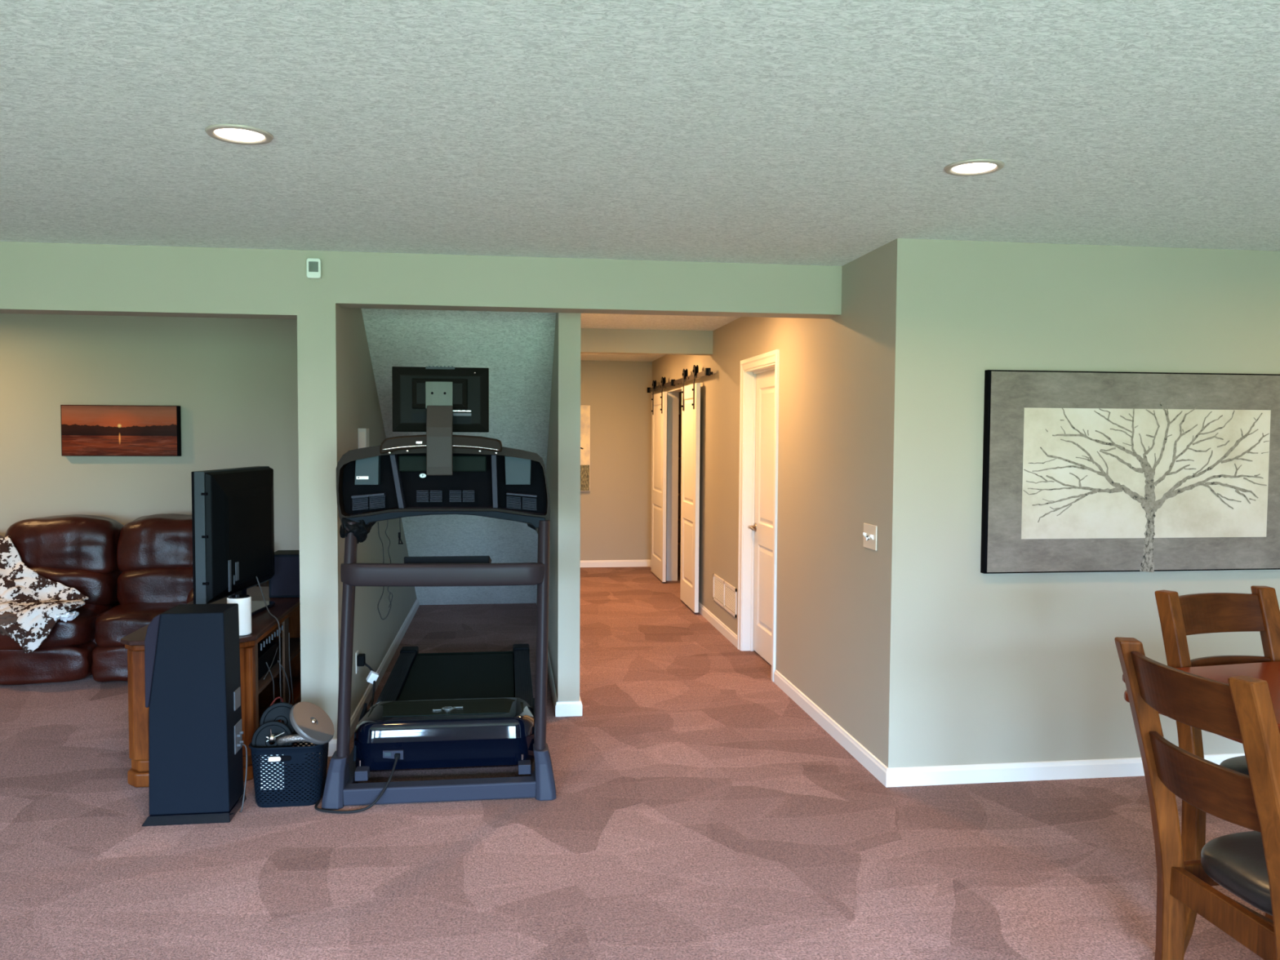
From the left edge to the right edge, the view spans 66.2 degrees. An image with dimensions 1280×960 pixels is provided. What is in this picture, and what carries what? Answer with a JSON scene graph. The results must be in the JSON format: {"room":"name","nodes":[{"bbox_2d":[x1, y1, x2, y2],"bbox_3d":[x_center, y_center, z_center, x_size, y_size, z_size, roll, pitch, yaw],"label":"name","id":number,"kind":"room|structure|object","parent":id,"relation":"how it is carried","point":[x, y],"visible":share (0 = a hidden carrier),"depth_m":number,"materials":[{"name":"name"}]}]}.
{"room":"finished basement","nodes":[
{"label":"finished basement","id":0,"kind":"room"},
{"bbox_2d":[0,313,299,586],"bbox_3d":[-4.270,0.007,7.012,4.605,2.440,0.120,0,3,-8],"label":"wall","id":1,"kind":"structure","parent":0,"point":[233,382],"depth_m":7.03,"materials":[{"name":"paint"}]},
{"bbox_2d":[60,404,181,456],"bbox_3d":[-3.686,-0.350,6.986,0.786,0.360,0.049,0,3,-8],"label":"print","id":2,"kind":"object","parent":1,"relation":"attached to","point":[86,430],"visible":1,"depth_m":6.96,"materials":[{"name":"orange paper"}]},
{"bbox_2d":[296,249,416,738],"bbox_3d":[-1.851,0.022,6.967,0.178,2.440,4.514,0,3,-8],"label":"wall","id":3,"kind":"structure","parent":0,"point":[338,396],"depth_m":4.76,"materials":[{"name":"paint"}]},
{"bbox_2d":[297,738,337,757],"bbox_3d":[-1.556,1.304,4.780,0.206,0.083,0.014,0,3,-8],"label":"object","id":4,"kind":"structure","parent":3,"relation":"attached to","point":[333,742],"depth_m":4.78,"materials":[{"name":"white"}]},
{"bbox_2d":[355,649,365,673],"bbox_3d":[-1.520,0.990,5.347,0.045,0.114,0.070,0,3,-8],"label":"wall outlet","id":5,"kind":"object","parent":3,"relation":"attached to","point":[360,659],"visible":1,"depth_m":5.32,"materials":[{"name":"beige plastic"}]},
{"bbox_2d":[355,649,358,673],"bbox_3d":[-1.540,0.990,5.344,0.006,0.114,0.070,0,3,-8],"label":"outlet plate","id":6,"kind":"object","parent":5,"relation":"attached to","point":[357,653],"depth_m":5.32,"materials":[{"name":"beige plastic"}]},
{"bbox_2d":[357,428,368,448],"bbox_3d":[-1.536,-0.182,5.461,0.045,0.210,0.122,0,3,-8],"label":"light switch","id":7,"kind":"object","parent":3,"relation":"attached to","point":[362,433],"visible":0.51,"depth_m":5.40,"materials":[{"name":"beige plastic"}]},
{"bbox_2d":[350,598,419,738],"bbox_3d":[-1.742,1.207,6.879,0.014,0.083,4.228,0,3,-8],"label":"baseboard","id":8,"kind":"structure","parent":3,"relation":"attached to","point":[366,697],"depth_m":6.42,"materials":[{"name":"white"}]},
{"bbox_2d":[0,241,841,319],"bbox_3d":[-2.595,-0.942,4.635,7.294,0.307,0.183,0,3,-8],"label":"wall header","id":9,"kind":"structure","parent":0,"point":[36,277],"depth_m":4.74,"materials":[{"name":"paint"}]},
{"bbox_2d":[306,257,321,279],"bbox_3d":[-1.548,-1.004,4.663,0.066,0.094,0.034,0,3,-8],"label":"sensor","id":10,"kind":"object","parent":9,"relation":"attached to","point":[313,265],"visible":1,"depth_m":4.65,"materials":[{"name":"white plastic"}]},
{"bbox_2d":[361,308,555,604],"bbox_3d":[-1.255,0.010,7.301,1.093,2.440,3.850,0,3,-8],"label":"ceiling","id":11,"kind":"structure","parent":0,"point":[517,348],"depth_m":6.24,"materials":[{"name":"white paint"}]},
{"bbox_2d":[546,312,580,701],"bbox_3d":[-0.800,-0.041,8.477,0.122,2.440,6.131,0,3,-8],"label":"wall","id":12,"kind":"structure","parent":0,"point":[563,453],"depth_m":5.46,"materials":[{"name":"paint"}]},
{"bbox_2d":[536,598,557,712],"bbox_3d":[-0.709,1.193,7.294,0.014,0.083,3.679,0,3,-8],"label":"baseboard","id":13,"kind":"structure","parent":12,"relation":"attached to","point":[554,697],"depth_m":5.98,"materials":[{"name":"white wood"}]},
{"bbox_2d":[555,700,582,716],"bbox_3d":[-0.398,1.278,5.489,0.150,0.083,0.014,0,3,-8],"label":"baseboard","id":14,"kind":"structure","parent":12,"relation":"attached to","point":[562,708],"depth_m":5.48,"materials":[{"name":"white wood"}]},
{"bbox_2d":[580,360,681,566],"bbox_3d":[1.361,-0.188,11.918,5.324,2.440,0.120,0,3,-8],"label":"wall","id":15,"kind":"structure","parent":0,"point":[615,513],"depth_m":11.64,"materials":[{"name":"paint"}]},
{"bbox_2d":[580,404,590,491],"bbox_3d":[-0.944,-0.372,11.514,0.720,1.010,0.047,0,3,-8],"label":"hallway picture","id":16,"kind":"object","parent":15,"relation":"attached to","point":[584,409],"visible":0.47,"depth_m":11.53,"materials":[{"name":"beige"}]},
{"bbox_2d":[580,560,650,567],"bbox_3d":[-0.511,0.994,11.653,1.296,0.083,0.014,0,3,-8],"label":"baseboard","id":17,"kind":"structure","parent":15,"relation":"attached to","point":[584,563],"depth_m":11.68,"materials":[{"name":"white wood"}]},
{"bbox_2d":[0,566,1265,959],"bbox_3d":[-0.613,1.411,4.562,11.200,0.100,14.466,0,3,-8],"label":"floor","id":18,"kind":"structure","parent":0,"point":[698,811],"depth_m":3.72,"materials":[{"name":"carpet"}]},
{"bbox_2d":[0,513,266,684],"bbox_3d":[-4.047,0.749,6.421,2.889,1.014,0.997,0,3,-8],"label":"leather sofa","id":19,"kind":"object","parent":18,"relation":"on","point":[131,572],"visible":0.57,"depth_m":6.43,"materials":[{"name":"brown leather"}]},
{"bbox_2d":[0,535,88,653],"bbox_3d":[-3.993,0.703,6.159,1.107,0.664,0.430,1,3,11],"label":"throw blanket","id":20,"kind":"object","parent":19,"relation":"on","point":[32,604],"visible":1,"depth_m":6.14,"materials":[{"name":"white fabric"}]},
{"bbox_2d":[0,604,111,650],"bbox_3d":[-3.825,0.929,6.315,0.704,0.260,0.634,0,3,-8],"label":"seat cushion","id":21,"kind":"object","parent":19,"relation":"on","point":[76,634],"depth_m":6.08,"materials":[{"name":"leather"}]},
{"bbox_2d":[4,514,123,573],"bbox_3d":[-3.859,0.438,6.610,0.722,0.409,0.397,0,3,-8],"label":"pillow","id":22,"kind":"object","parent":19,"relation":"on","point":[88,544],"depth_m":6.45,"materials":[{"name":"leather"}]},
{"bbox_2d":[30,568,121,606],"bbox_3d":[-3.860,0.717,6.573,0.694,0.330,0.413,0,3,-8],"label":"lumbar cushion","id":23,"kind":"object","parent":19,"relation":"on","point":[100,585],"depth_m":6.43,"materials":[{"name":"leather"}]},
{"bbox_2d":[93,601,186,647],"bbox_3d":[-3.190,0.930,6.402,0.561,0.256,0.626,0,3,-8],"label":"seat cushion","id":24,"kind":"object","parent":19,"relation":"on","point":[112,624],"depth_m":6.11,"materials":[{"name":"leather"}]},
{"bbox_2d":[117,513,192,573],"bbox_3d":[-3.163,0.440,6.702,0.695,0.410,0.405,0,3,-8],"label":"pillow","id":25,"kind":"object","parent":19,"relation":"on","point":[160,544],"depth_m":6.52,"materials":[{"name":"leather"}]},
{"bbox_2d":[117,567,193,604],"bbox_3d":[-3.161,0.717,6.669,0.678,0.325,0.406,0,3,-8],"label":"lumbar cushion","id":26,"kind":"object","parent":19,"relation":"on","point":[162,585],"depth_m":6.47,"materials":[{"name":"leather"}]},
{"bbox_2d":[141,603,246,826],"bbox_3d":[-1.834,0.953,4.051,0.345,0.850,0.258,0,3,-8],"label":"tower speaker","id":27,"kind":"object","parent":18,"relation":"on","point":[193,677],"visible":0.98,"depth_m":3.95},
{"bbox_2d":[144,605,176,707],"bbox_3d":[-1.962,0.720,4.028,0.064,0.376,0.212,0,3,-8],"label":"speaker grille","id":28,"kind":"object","parent":27,"relation":"attached to","point":[154,641],"depth_m":3.92,"materials":[{"name":"black fabric"}]},
{"bbox_2d":[120,586,301,787],"bbox_3d":[-2.109,0.998,5.099,0.577,0.660,1.535,0,3,-8],"label":"tv cabinet","id":29,"kind":"object","parent":18,"relation":"on","point":[256,695],"visible":0.39,"depth_m":4.44,"materials":[{"name":"brown wood"}]},
{"bbox_2d":[191,466,275,616],"bbox_3d":[-2.047,0.308,4.986,0.240,0.730,0.810,0,3,0],"label":"television","id":30,"kind":"object","parent":29,"relation":"on","point":[233,513],"visible":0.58,"depth_m":4.77,"materials":[{"name":"black plastic"}]},
{"bbox_2d":[226,594,251,635],"bbox_3d":[-1.813,0.611,4.446,0.102,0.174,0.102,0,3,-8],"label":"smart speaker","id":31,"kind":"object","parent":29,"relation":"on","point":[244,601],"visible":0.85,"depth_m":4.41},
{"bbox_2d":[257,642,277,680],"bbox_3d":[-2.040,0.921,4.971,0.300,0.110,0.420,0,3,-8],"label":"receiver","id":32,"kind":"object","parent":29,"relation":"in","point":[267,655],"visible":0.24,"depth_m":5.00,"materials":[{"name":"black plastic"}]},
{"bbox_2d":[256,576,282,722],"bbox_3d":[-1.821,0.907,4.850,0.185,0.856,0.066,2,3,25],"label":"cable","id":33,"kind":"object","parent":29,"relation":"hanging from","point":[273,615],"visible":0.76,"depth_m":4.79,"materials":[{"name":"grey plastic"}]},
{"bbox_2d":[265,662,275,703],"bbox_3d":[-1.754,0.999,4.680,0.016,0.303,0.165,0,3,-8],"label":"cable","id":34,"kind":"object","parent":29,"relation":"attached to","point":[265,662],"visible":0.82,"depth_m":4.68,"materials":[{"name":"grey plastic"}]},
{"bbox_2d":[263,646,278,679],"bbox_3d":[-1.748,0.865,4.659,0.007,0.094,0.291,0,3,-8],"label":"cable","id":35,"kind":"object","parent":29,"relation":"attached to","point":[277,646],"visible":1,"depth_m":4.66,"materials":[{"name":"grey plastic"}]},
{"bbox_2d":[269,697,283,721],"bbox_3d":[-1.756,1.135,4.747,0.040,0.186,0.169,0,3,-4],"label":"cable","id":36,"kind":"object","parent":29,"relation":"hanging from","point":[281,698],"visible":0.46,"depth_m":4.71,"materials":[{"name":"red plastic"}]},
{"bbox_2d":[268,550,299,597],"bbox_3d":[-1.962,0.527,5.547,0.210,0.240,0.224,0,3,-8],"label":"speaker","id":37,"kind":"object","parent":29,"relation":"on","point":[285,583],"visible":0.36,"depth_m":5.43},
{"bbox_2d":[277,660,290,720],"bbox_3d":[-1.764,1.033,4.832,0.011,0.305,0.152,1,3,14],"label":"cable","id":38,"kind":"object","parent":29,"relation":"hanging from","point":[277,660],"visible":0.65,"depth_m":4.88,"materials":[{"name":"grey plastic"}]},
{"bbox_2d":[288,632,293,705],"bbox_3d":[-1.781,1.048,5.027,0.016,0.551,0.076,0,3,-8],"label":"cable","id":39,"kind":"object","parent":29,"relation":"hanging from","point":[288,633],"visible":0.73,"depth_m":5.00,"materials":[{"name":"grey plastic"}]},
{"bbox_2d":[239,742,247,812],"bbox_3d":[-1.648,1.239,4.084,0.029,0.269,0.097,0,3,-11],"label":"cable","id":40,"kind":"object","parent":18,"relation":"on","point":[242,744],"visible":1,"depth_m":4.08,"materials":[{"name":"grey plastic"}]},
{"bbox_2d":[248,733,328,807],"bbox_3d":[-1.500,1.219,4.217,0.314,0.306,0.260,0,3,-8],"label":"storage basket","id":41,"kind":"object","parent":18,"relation":"on","point":[304,784],"depth_m":4.12,"materials":[{"name":"black plastic"}]},
{"bbox_2d":[260,754,284,789],"bbox_3d":[-1.541,1.224,4.115,0.092,0.146,0.002,0,3,-8],"label":"paper sheet","id":42,"kind":"object","parent":41,"relation":"in","point":[277,754],"visible":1,"depth_m":4.11,"materials":[{"name":"white paper"}]},
{"bbox_2d":[251,720,293,757],"bbox_3d":[-1.562,1.111,4.177,0.168,0.166,0.074,0,3,-8],"label":"weight plate","id":43,"kind":"object","parent":41,"relation":"in","point":[259,740],"visible":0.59,"depth_m":4.17,"materials":[{"name":"black plastic"}]},
{"bbox_2d":[266,728,284,742],"bbox_3d":[-1.531,1.074,4.132,0.076,0.061,0.031,0,3,-8],"label":"spin collar","id":44,"kind":"object","parent":41,"relation":"in","point":[272,737],"visible":1,"depth_m":4.12,"materials":[{"name":"silver metal"}]},
{"bbox_2d":[259,702,297,742],"bbox_3d":[-1.557,1.052,4.259,0.172,0.171,0.067,0,3,-15],"label":"weight plate","id":45,"kind":"object","parent":41,"relation":"in","point":[281,710],"visible":0.45,"depth_m":4.25,"materials":[{"name":"black plastic"}]},
{"bbox_2d":[289,702,334,744],"bbox_3d":[-1.396,1.035,4.184,0.172,0.164,0.211,0,3,-8],"label":"weight plate","id":46,"kind":"object","parent":41,"relation":"on","point":[308,720],"visible":1,"depth_m":4.16,"materials":[{"name":"grey metal"}]},
{"bbox_2d":[364,662,375,707],"bbox_3d":[-1.436,1.164,5.136,0.070,0.319,0.446,0,3,-8],"label":"power cable","id":47,"kind":"object","parent":18,"relation":"on","point":[366,664],"visible":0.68,"depth_m":5.25,"materials":[{"name":"black plastic"}]},
{"bbox_2d":[365,671,378,684],"bbox_3d":[-1.438,1.061,5.280,0.062,0.071,0.046,-1,3,-25],"label":"label","id":48,"kind":"object","parent":47,"relation":"hanging from","point":[372,676],"visible":1,"depth_m":5.26,"materials":[{"name":"white"}]},
{"bbox_2d":[314,365,555,813],"bbox_3d":[-0.998,0.395,5.174,1.012,1.870,2.247,0,3,-8],"label":"treadmill","id":49,"kind":"object","parent":18,"relation":"on","point":[449,710],"visible":1,"depth_m":4.32,"materials":[{"name":"grey plastic"}]},
{"bbox_2d":[352,494,386,510],"bbox_3d":[-1.198,0.099,4.348,0.140,0.067,0.040,0,3,-8],"label":"speaker grille","id":50,"kind":"object","parent":49,"relation":"attached to","point":[375,502],"depth_m":4.34,"materials":[{"name":"grey plastic"}]},
{"bbox_2d":[377,521,391,619],"bbox_3d":[-1.148,0.408,4.400,0.062,0.447,0.045,0,3,-8],"label":"wire","id":51,"kind":"object","parent":49,"relation":"hanging from","point":[378,522],"visible":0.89,"depth_m":4.42,"materials":[{"name":"black"}]},
{"bbox_2d":[383,752,391,756],"bbox_3d":[-1.098,1.193,4.272,0.030,0.017,0.005,0,3,-8],"label":"switch","id":52,"kind":"object","parent":49,"relation":"attached to","point":[385,754],"depth_m":4.27,"materials":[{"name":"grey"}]},
{"bbox_2d":[385,520,392,607],"bbox_3d":[-1.123,0.368,4.396,0.023,0.416,0.038,0,3,2],"label":"wire","id":53,"kind":"object","parent":49,"relation":"hanging from","point":[387,520],"visible":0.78,"depth_m":4.39,"materials":[{"name":"black"}]},
{"bbox_2d":[416,489,442,502],"bbox_3d":[-0.939,0.071,4.382,0.112,0.050,0.040,0,3,-8],"label":"speaker grille","id":54,"kind":"object","parent":49,"relation":"attached to","point":[422,495],"depth_m":4.37,"materials":[{"name":"grey plastic"}]},
{"bbox_2d":[425,365,454,368],"bbox_3d":[-0.881,-0.493,4.332,0.126,0.018,0.016,0,3,-8],"label":"vent","id":55,"kind":"object","parent":49,"relation":"attached to","point":[437,366],"depth_m":4.33,"materials":[{"name":"grey"}]},
{"bbox_2d":[354,697,533,772],"bbox_3d":[-0.884,1.160,4.514,0.784,0.233,0.414,0,3,-8],"label":"hood","id":56,"kind":"object","parent":49,"relation":"attached to","point":[483,732],"depth_m":4.34,"materials":[{"name":"black plastic"}]},
{"bbox_2d":[404,555,491,563],"bbox_3d":[-0.863,0.374,4.406,0.390,0.073,0.080,0,3,-8],"label":"tray","id":57,"kind":"object","parent":49,"relation":"on","point":[440,559],"depth_m":4.37,"materials":[{"name":"black plastic"}]},
{"bbox_2d":[449,489,475,502],"bbox_3d":[-0.797,0.071,4.401,0.110,0.050,0.040,0,3,-8],"label":"speaker grille","id":58,"kind":"object","parent":49,"relation":"attached to","point":[455,495],"depth_m":4.40,"materials":[{"name":"grey plastic"}]},
{"bbox_2d":[506,495,536,510],"bbox_3d":[-0.535,0.104,4.438,0.134,0.065,0.040,0,3,-8],"label":"speaker grille","id":59,"kind":"object","parent":49,"relation":"attached to","point":[513,502],"depth_m":4.43,"materials":[{"name":"grey plastic"}]},
{"bbox_2d":[677,414,681,576],"bbox_3d":[0.854,0.164,11.183,0.935,1.800,0.400,0,3,-8],"label":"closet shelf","id":60,"kind":"object","parent":18,"relation":"on","point":[679,456],"visible":0.04,"depth_m":10.93,"materials":[{"name":"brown wood"}]},
{"bbox_2d":[1114,636,1279,959],"bbox_3d":[1.378,0.927,2.113,0.584,1.115,0.436,0,3,-8],"label":"dining chair","id":61,"kind":"object","parent":18,"relation":"on","point":[1246,864],"visible":1,"depth_m":2.06,"materials":[{"name":"brown wood"}]},
{"bbox_2d":[1200,831,1272,915],"bbox_3d":[1.464,0.858,2.121,0.410,0.095,0.381,0,3,-8],"label":"seat cushion","id":62,"kind":"object","parent":61,"relation":"on","point":[1237,862],"depth_m":2.12,"materials":[{"name":"black leather"}]},
{"bbox_2d":[1122,661,1279,743],"bbox_3d":[2.045,1.020,2.398,1.150,0.910,1.150,0,3,-15],"label":"dining table","id":63,"kind":"object","parent":18,"relation":"on","point":[1269,672],"visible":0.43,"depth_m":2.77,"materials":[{"name":"brown wood"}]},
{"bbox_2d":[1155,586,1279,955],"bbox_3d":[1.812,0.899,2.770,0.436,1.115,0.585,0,3,-16],"label":"dining chair","id":64,"kind":"object","parent":18,"relation":"on","point":[1181,616],"visible":0.42,"depth_m":2.95,"materials":[{"name":"brown wood"}]},
{"bbox_2d":[1219,755,1248,775],"bbox_3d":[1.835,0.834,2.684,0.381,0.095,0.410,0,3,-16],"label":"seat cushion","id":65,"kind":"object","parent":64,"relation":"on","point":[1238,764],"depth_m":2.75,"materials":[{"name":"black leather"}]},
{"bbox_2d":[0,0,1279,361],"bbox_3d":[-0.599,-1.126,4.446,11.200,0.100,14.466,0,3,-8],"label":"ceiling","id":66,"kind":"structure","parent":0,"point":[800,132],"depth_m":2.74,"materials":[{"name":"white paint"}]},
{"bbox_2d":[204,124,273,145],"bbox_3d":[-1.164,-1.003,2.855,0.186,0.008,0.186,0,3,-8],"label":"recessed light","id":67,"kind":"object","parent":66,"relation":"in","point":[230,133],"visible":1,"depth_m":2.85,"materials":[{"name":"beige"}]},
{"bbox_2d":[943,159,1004,176],"bbox_3d":[1.075,-1.004,3.161,0.186,0.008,0.186,0,3,-8],"label":"recessed light","id":68,"kind":"object","parent":66,"relation":"in","point":[971,166],"visible":1,"depth_m":3.15,"materials":[{"name":"beige plastic"}]},
{"bbox_2d":[580,328,713,355],"bbox_3d":[-0.043,-1.147,8.159,1.296,0.193,0.128,0,3,-8],"label":"beam","id":69,"kind":"structure","parent":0,"point":[593,340],"depth_m":8.11,"materials":[{"name":"paint"}]},
{"bbox_2d":[650,238,897,767],"bbox_3d":[0.689,-0.013,8.037,0.120,2.440,7.402,0,3,-8],"label":"wall","id":70,"kind":"structure","parent":0,"point":[837,374],"depth_m":5.27,"materials":[{"name":"paint"}]},
{"bbox_2d":[666,387,681,581],"bbox_3d":[0.433,0.098,9.941,0.122,2.040,1.260,0,3,-8],"label":"trim","id":71,"kind":"structure","parent":70,"relation":"attached to","point":[673,395],"depth_m":10.55,"materials":[{"name":"white wood"}]},
{"bbox_2d":[647,368,712,392],"bbox_3d":[0.353,-0.968,9.760,0.085,0.062,3.480,0,3,-8],"label":"barn door track","id":72,"kind":"object","parent":70,"relation":"attached to","point":[708,371],"visible":0.98,"depth_m":9.28,"materials":[{"name":"grey metal"}]},
{"bbox_2d":[650,377,666,582],"bbox_3d":[0.194,-0.024,10.757,0.057,2.167,0.850,0,3,-8],"label":"barn door","id":73,"kind":"structure","parent":72,"relation":"hanging from","point":[659,427],"depth_m":10.63,"materials":[{"name":"white wood"}]},
{"bbox_2d":[680,364,700,612],"bbox_3d":[0.443,0.062,8.911,0.057,2.167,0.720,0,3,-8],"label":"barn door","id":74,"kind":"structure","parent":72,"relation":"hanging from","point":[691,393],"depth_m":8.82,"materials":[{"name":"white wood"}]},
{"bbox_2d":[698,601,737,648],"bbox_3d":[0.591,1.156,8.268,0.014,0.083,2.014,0,3,-8],"label":"baseboard","id":75,"kind":"structure","parent":70,"relation":"attached to","point":[710,617],"depth_m":7.90,"materials":[{"name":"white"}]},
{"bbox_2d":[712,573,737,617],"bbox_3d":[0.664,0.902,7.743,0.008,0.215,0.820,0,3,-8],"label":"air vent","id":76,"kind":"object","parent":70,"relation":"in","point":[725,594],"visible":1,"depth_m":7.71,"materials":[{"name":"white metal"}]},
{"bbox_2d":[737,349,779,681],"bbox_3d":[0.856,0.211,6.726,0.138,2.115,0.990,0,3,-8],"label":"door","id":77,"kind":"structure","parent":70,"relation":"in","point":[759,374],"depth_m":7.00,"materials":[{"name":"white wood"}]},
{"bbox_2d":[773,669,888,786],"bbox_3d":[0.986,1.293,5.330,0.014,0.083,1.872,0,3,-8],"label":"baseboard","id":78,"kind":"structure","parent":70,"relation":"attached to","point":[875,766],"depth_m":5.10,"materials":[{"name":"white wood"}]},
{"bbox_2d":[862,523,876,551],"bbox_3d":[1.076,0.267,4.627,0.022,0.116,0.165,0,3,-8],"label":"light switch","id":79,"kind":"object","parent":70,"relation":"attached to","point":[869,533],"visible":1,"depth_m":4.62,"materials":[{"name":"beige plastic"}]},
{"bbox_2d":[888,238,1279,768],"bbox_3d":[3.050,0.155,4.684,3.906,2.440,0.120,0,3,-8],"label":"wall","id":80,"kind":"structure","parent":0,"point":[1001,668],"depth_m":4.45,"materials":[{"name":"paint"}]},
{"bbox_2d":[885,753,1244,786],"bbox_3d":[2.996,1.335,4.665,3.820,0.083,0.014,0,3,-8],"label":"baseboard","id":81,"kind":"structure","parent":80,"relation":"attached to","point":[1130,766],"depth_m":4.49,"materials":[{"name":"white wood"}]},
{"bbox_2d":[980,369,1279,573],"bbox_3d":[2.305,-0.033,4.491,1.543,0.914,0.042,0,3,-8],"label":"wall picture","id":82,"kind":"object","parent":80,"relation":"attached to","point":[1083,471],"visible":1,"depth_m":4.46,"materials":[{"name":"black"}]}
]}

